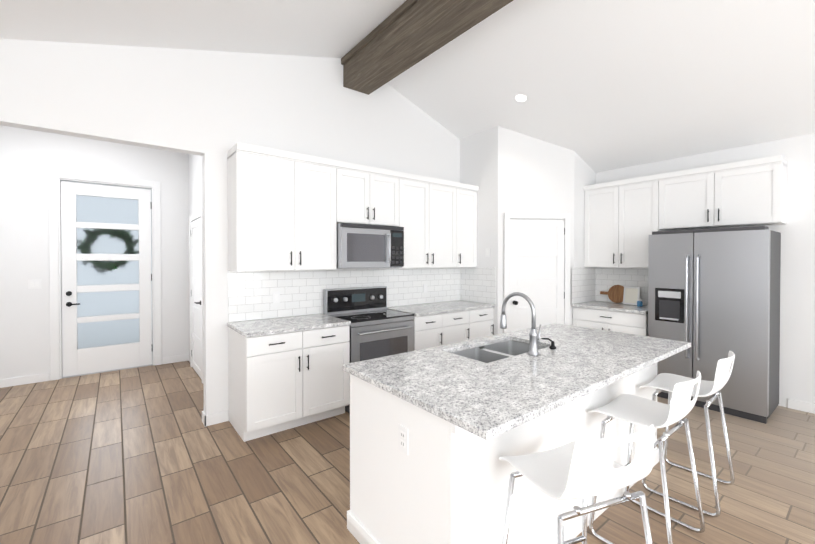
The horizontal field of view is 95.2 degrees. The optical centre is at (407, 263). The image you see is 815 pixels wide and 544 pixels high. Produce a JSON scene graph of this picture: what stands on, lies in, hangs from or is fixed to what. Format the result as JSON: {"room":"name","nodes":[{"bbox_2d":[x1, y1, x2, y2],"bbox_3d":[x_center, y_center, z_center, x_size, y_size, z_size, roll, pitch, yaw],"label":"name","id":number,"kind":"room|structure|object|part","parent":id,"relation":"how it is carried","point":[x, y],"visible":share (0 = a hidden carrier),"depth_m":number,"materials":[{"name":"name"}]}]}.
{"room":"kitchen","nodes":[
{"label":"kitchen","id":0,"kind":"room"},
{"bbox_2d":[0,125,189,380],"bbox_3d":[-4.373,-0.203,4.849,2.640,3.350,0.120,0,1,-38],"label":"wall","id":1,"kind":"structure","parent":0,"point":[29,159],"depth_m":4.65,"materials":[{"name":"white paint"}]},
{"bbox_2d":[0,373,48,387],"bbox_3d":[-4.922,1.428,4.350,1.060,0.100,0.014,0,1,-38],"label":"baseboard","id":2,"kind":"structure","parent":1,"relation":"attached to","point":[15,381],"depth_m":4.54,"materials":[{"name":"white paint"}]},
{"bbox_2d":[48,170,161,380],"bbox_3d":[-4.069,0.148,5.081,1.170,2.646,0.138,0,1,-38],"label":"door frame","id":3,"kind":"structure","parent":1,"relation":"attached to","point":[55,178],"depth_m":4.79,"materials":[{"name":"white paint"}]},
{"bbox_2d":[61,181,152,376],"bbox_3d":[-4.053,0.199,5.063,0.958,2.518,0.106,0,1,-38],"label":"entry door","id":4,"kind":"structure","parent":1,"relation":"in","point":[75,361],"depth_m":5.02,"materials":[{"name":"white paint"}]},
{"bbox_2d":[76,195,138,348],"bbox_3d":[-4.074,0.110,5.083,0.660,2.018,0.010,0,1,-38],"label":"glass pane","id":5,"kind":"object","parent":4,"relation":"attached to","point":[93,209],"depth_m":5.07,"materials":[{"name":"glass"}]},
{"bbox_3d":[-4.024,0.195,5.058,0.918,2.150,0.061,0,1,-38],"label":"entry door hardware","id":6,"kind":"part","parent":4,"relation":"part of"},
{"bbox_2d":[163,354,187,363],"bbox_3d":[-3.435,1.416,5.517,0.320,0.100,0.014,0,1,-38],"label":"baseboard","id":7,"kind":"structure","parent":1,"relation":"attached to","point":[178,358],"depth_m":5.51,"materials":[{"name":"white paint"}]},
{"bbox_2d":[188,154,201,351],"bbox_3d":[-2.507,-0.201,4.706,0.120,3.350,2.650,0,1,-38],"label":"wall","id":8,"kind":"structure","parent":0,"point":[195,180],"depth_m":5.20,"materials":[{"name":"white paint"}]},
{"bbox_2d":[189,210,202,382],"bbox_3d":[-2.793,0.404,4.945,0.040,2.135,0.968,0,1,-38],"label":"door frame","id":9,"kind":"structure","parent":8,"relation":"attached to","point":[196,216],"depth_m":4.61,"materials":[{"name":"white paint"}]},
{"bbox_2d":[191,218,201,379],"bbox_3d":[-2.815,0.441,4.933,0.090,2.038,0.816,0,1,-38],"label":"hall door","id":10,"kind":"structure","parent":8,"relation":"in","point":[196,287],"depth_m":4.97,"materials":[{"name":"white paint"}]},
{"bbox_2d":[188,354,228,416],"bbox_3d":[-2.523,1.425,4.634,0.014,0.100,2.530,0,1,-38],"label":"baseboard","id":11,"kind":"structure","parent":8,"relation":"attached to","point":[226,412],"depth_m":3.51,"materials":[{"name":"white paint"}]},
{"bbox_2d":[0,39,459,414],"bbox_3d":[-1.258,-0.473,3.923,8.240,3.910,0.120,0,1,-38],"label":"wall","id":12,"kind":"structure","parent":0,"point":[212,108],"depth_m":3.44,"materials":[{"name":"white paint"}]},
{"bbox_2d":[228,267,459,321],"bbox_3d":[-0.465,0.301,4.472,3.117,0.486,0.008,0,1,-38],"label":"backsplash","id":13,"kind":"structure","parent":12,"relation":"attached to","point":[250,295],"depth_m":4.05,"materials":[{"name":"tile"}]},
{"bbox_2d":[273,291,279,302],"bbox_3d":[-1.332,0.344,3.782,0.070,0.116,0.008,0,1,-38],"label":"outlet","id":14,"kind":"object","parent":13,"relation":"attached to","point":[276,297],"visible":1,"depth_m":3.78,"materials":[{"name":"white paint"}]},
{"bbox_2d":[423,284,426,291],"bbox_3d":[0.241,0.331,5.016,0.070,0.116,0.008,0,1,-38],"label":"outlet","id":15,"kind":"object","parent":13,"relation":"attached to","point":[424,287],"visible":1,"depth_m":5.01,"materials":[{"name":"white paint"}]},
{"bbox_2d":[0,361,814,543],"bbox_3d":[0.251,1.562,2.020,8.240,0.120,10.310,0,1,-38],"label":"floor","id":16,"kind":"structure","parent":0,"point":[141,455],"depth_m":2.63,"materials":[{"name":"brown wood"}]},
{"bbox_2d":[227,142,494,441],"bbox_3d":[-0.269,0.212,4.209,3.132,2.535,0.658,0,1,-38],"label":"kitchen cabinets","id":17,"kind":"object","parent":16,"relation":"on","point":[287,210],"visible":0.9,"depth_m":3.56,"materials":[{"name":"white wood"}]},
{"bbox_2d":[227,300,494,336],"bbox_3d":[-0.271,0.566,4.210,3.126,0.033,0.646,0,1,-38],"label":"countertop","id":18,"kind":"structure","parent":17,"relation":"on","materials":[{"name":"stone"}]},
{"bbox_2d":[337,223,403,267],"bbox_3d":[-0.467,-0.184,4.157,0.794,0.463,0.469,0,1,-38],"label":"microwave","id":19,"kind":"object","parent":17,"relation":"attached to","point":[367,246],"visible":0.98,"depth_m":3.97,"materials":[{"name":"silver metal"}]},
{"bbox_2d":[323,286,413,413],"bbox_3d":[-0.403,0.880,4.069,0.796,1.200,0.667,0,1,-38],"label":"range","id":20,"kind":"object","parent":16,"relation":"on","point":[378,328],"visible":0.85,"depth_m":4.00,"materials":[{"name":"grey metal"}]},
{"bbox_2d":[347,360,660,543],"bbox_3d":[0.778,1.049,2.453,2.196,0.896,0.850,0,1,-38],"label":"kitchen island","id":21,"kind":"object","parent":16,"relation":"on","point":[436,432],"depth_m":1.76,"materials":[{"name":"white paint"},{"name":"speckled granite"}]},
{"bbox_2d":[398,424,407,454],"bbox_3d":[-0.020,0.805,1.704,0.007,0.116,0.070,0,1,-38],"label":"outlet","id":22,"kind":"object","parent":21,"relation":"attached to","point":[402,428],"depth_m":1.70,"materials":[{"name":"white plastic"}]},
{"bbox_2d":[343,348,582,439],"bbox_3d":[0.216,0.589,1.900,0.670,0.033,1.040,0,1,-38],"label":"island countertop","id":23,"kind":"structure","parent":21,"relation":"on","point":[485,400],"depth_m":1.72,"materials":[{"name":"grey stone"}]},
{"bbox_2d":[435,334,646,395],"bbox_3d":[0.767,0.585,2.332,0.730,0.033,1.040,0,1,-38],"label":"island countertop","id":24,"kind":"structure","parent":21,"relation":"on","point":[589,371],"depth_m":2.10,"materials":[{"name":"grey stone"}]},
{"bbox_2d":[500,292,542,355],"bbox_3d":[0.737,0.376,2.426,0.112,0.382,0.290,0,1,-38],"label":"faucet","id":25,"kind":"object","parent":24,"relation":"on","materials":[{"name":"silver metal"}]},
{"bbox_2d":[503,324,690,367],"bbox_3d":[1.381,0.580,2.814,0.830,0.033,1.040,0,1,-38],"label":"island countertop","id":26,"kind":"structure","parent":21,"relation":"on","point":[651,349],"depth_m":2.66,"materials":[{"name":"grey stone"}]},
{"bbox_2d":[451,340,550,359],"bbox_3d":[0.625,0.692,2.514,0.790,0.209,0.440,0,1,-38],"label":"sink","id":27,"kind":"object","parent":26,"relation":"in","point":[497,349],"depth_m":2.65,"materials":[{"name":"silver metal"}]},
{"bbox_2d":[499,424,653,543],"bbox_3d":[0.666,1.043,1.476,0.500,0.927,0.462,0,1,-20],"label":"stool","id":28,"kind":"object","parent":16,"relation":"on","point":[584,469],"visible":1,"depth_m":1.32,"materials":[{"name":"white plastic"}]},
{"bbox_3d":[0.668,1.183,1.472,0.500,0.647,0.406,0,1,-20],"label":"frame","id":29,"kind":"part","parent":28,"relation":"part of","materials":[{"name":"silver metal"}]},
{"bbox_2d":[587,371,704,543],"bbox_3d":[1.318,1.037,2.056,0.500,0.927,0.462,0,1,-38],"label":"stool","id":30,"kind":"object","parent":16,"relation":"on","point":[632,410],"visible":0.92,"depth_m":2.03,"materials":[{"name":"white plastic"}]},
{"bbox_2d":[572,155,787,335],"bbox_3d":[3.040,0.210,4.390,0.662,2.535,1.937,0,1,-38],"label":"kitchen cabinets","id":31,"kind":"object","parent":16,"relation":"on","point":[624,219],"visible":0.85,"depth_m":4.39,"materials":[{"name":"white painted wood"},{"name":"black metal"}]},
{"bbox_2d":[572,301,647,313],"bbox_3d":[2.716,0.559,4.806,0.651,0.033,0.876,0,1,-38],"label":"countertop","id":32,"kind":"structure","parent":31,"relation":"on","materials":[{"name":"stone"}]},
{"bbox_2d":[600,285,623,302],"bbox_3d":[2.838,0.415,5.128,0.068,0.248,0.355,0,1,-38],"label":"cutting board","id":33,"kind":"object","parent":32,"relation":"on","point":[614,293],"visible":0.71,"depth_m":5.10,"materials":[{"name":"brown wood"}]},
{"bbox_2d":[623,286,640,304],"bbox_3d":[2.927,0.421,4.865,0.058,0.235,0.190,0,1,-38],"label":"framed print","id":34,"kind":"object","parent":32,"relation":"on","point":[631,295],"visible":0.81,"depth_m":4.86,"materials":[{"name":"white paint"}]},
{"bbox_2d":[637,299,642,306],"bbox_3d":[2.938,0.499,4.709,0.059,0.088,0.060,0,1,-38],"label":"jar","id":35,"kind":"object","parent":32,"relation":"on","point":[639,303],"visible":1,"depth_m":4.69,"materials":[{"name":"blue glass"}]},
{"bbox_2d":[639,351,734,516],"bbox_3d":[1.869,1.032,2.482,0.500,0.927,0.462,-1,1,-41],"label":"stool","id":36,"kind":"object","parent":16,"relation":"on","point":[661,382],"visible":0.94,"depth_m":2.43,"materials":[{"name":"white plastic"}]},
{"bbox_2d":[648,226,780,423],"bbox_3d":[3.256,0.564,3.999,0.756,1.835,0.980,0,1,-38],"label":"fridge","id":37,"kind":"object","parent":16,"relation":"on","point":[713,296],"visible":0.92,"depth_m":3.70,"materials":[{"name":"grey metal"}]},
{"bbox_2d":[0,0,814,172],"bbox_3d":[1.069,-1.720,0.944,8.240,1.495,7.660,0,1,-38],"label":"ceiling","id":38,"kind":"structure","parent":0,"point":[604,85],"depth_m":3.42,"materials":[{"name":"white paint"}]},
{"bbox_2d":[341,0,512,94],"bbox_3d":[1.679,-2.183,1.417,0.370,0.400,7.419,0,1,-38],"label":"ridge beam","id":39,"kind":"structure","parent":38,"relation":"attached to","point":[405,35],"depth_m":3.42,"materials":[{"name":"brown wood"}]},
{"bbox_2d":[512,92,528,103],"bbox_3d":[1.298,-1.893,4.262,0.189,0.069,0.200,0,1,-38],"label":"recessed light","id":40,"kind":"object","parent":38,"relation":"in","point":[521,98],"visible":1,"depth_m":4.26,"materials":[{"name":"white"}]},
{"bbox_2d":[460,126,595,334],"bbox_3d":[1.732,-0.194,5.395,1.480,3.322,1.260,0,1,-38],"label":"wall","id":41,"kind":"structure","parent":0,"point":[505,170],"depth_m":4.95,"materials":[{"name":"white paint"}]},
{"bbox_2d":[460,267,495,303],"bbox_3d":[0.963,0.294,5.175,0.008,0.486,0.646,0,1,-38],"label":"backsplash","id":42,"kind":"structure","parent":41,"relation":"attached to","point":[477,284],"depth_m":5.15,"materials":[{"name":"tile"}]},
{"bbox_2d":[503,213,569,332],"bbox_3d":[1.711,0.404,4.923,0.898,2.135,0.040,0,1,-5],"label":"door frame","id":43,"kind":"structure","parent":41,"relation":"attached to","point":[506,268],"depth_m":4.90,"materials":[{"name":"white paint"}]},
{"bbox_2d":[510,219,564,331],"bbox_3d":[1.710,0.441,4.925,0.641,2.038,0.432,0,1,-38],"label":"pantry door","id":44,"kind":"structure","parent":41,"relation":"in","point":[537,262],"depth_m":4.92,"materials":[{"name":"white paint"}]},
{"bbox_2d":[572,267,595,303],"bbox_3d":[2.443,0.294,5.152,0.651,0.486,0.008,0,1,-38],"label":"backsplash","id":45,"kind":"structure","parent":41,"relation":"attached to","point":[583,283],"depth_m":5.13,"materials":[{"name":"tile"}]},
{"bbox_2d":[595,133,814,407],"bbox_3d":[4.297,0.063,3.419,0.128,2.849,7.540,0,1,-38],"label":"wall","id":46,"kind":"structure","parent":0,"point":[797,327],"depth_m":3.81,"materials":[{"name":"white paint"}]},
{"bbox_2d":[788,398,814,413],"bbox_3d":[5.195,1.450,2.187,0.014,0.100,4.170,0,1,-38],"label":"baseboard","id":47,"kind":"structure","parent":46,"relation":"attached to","point":[804,406],"depth_m":3.75,"materials":[{"name":"white paint"}]}
]}

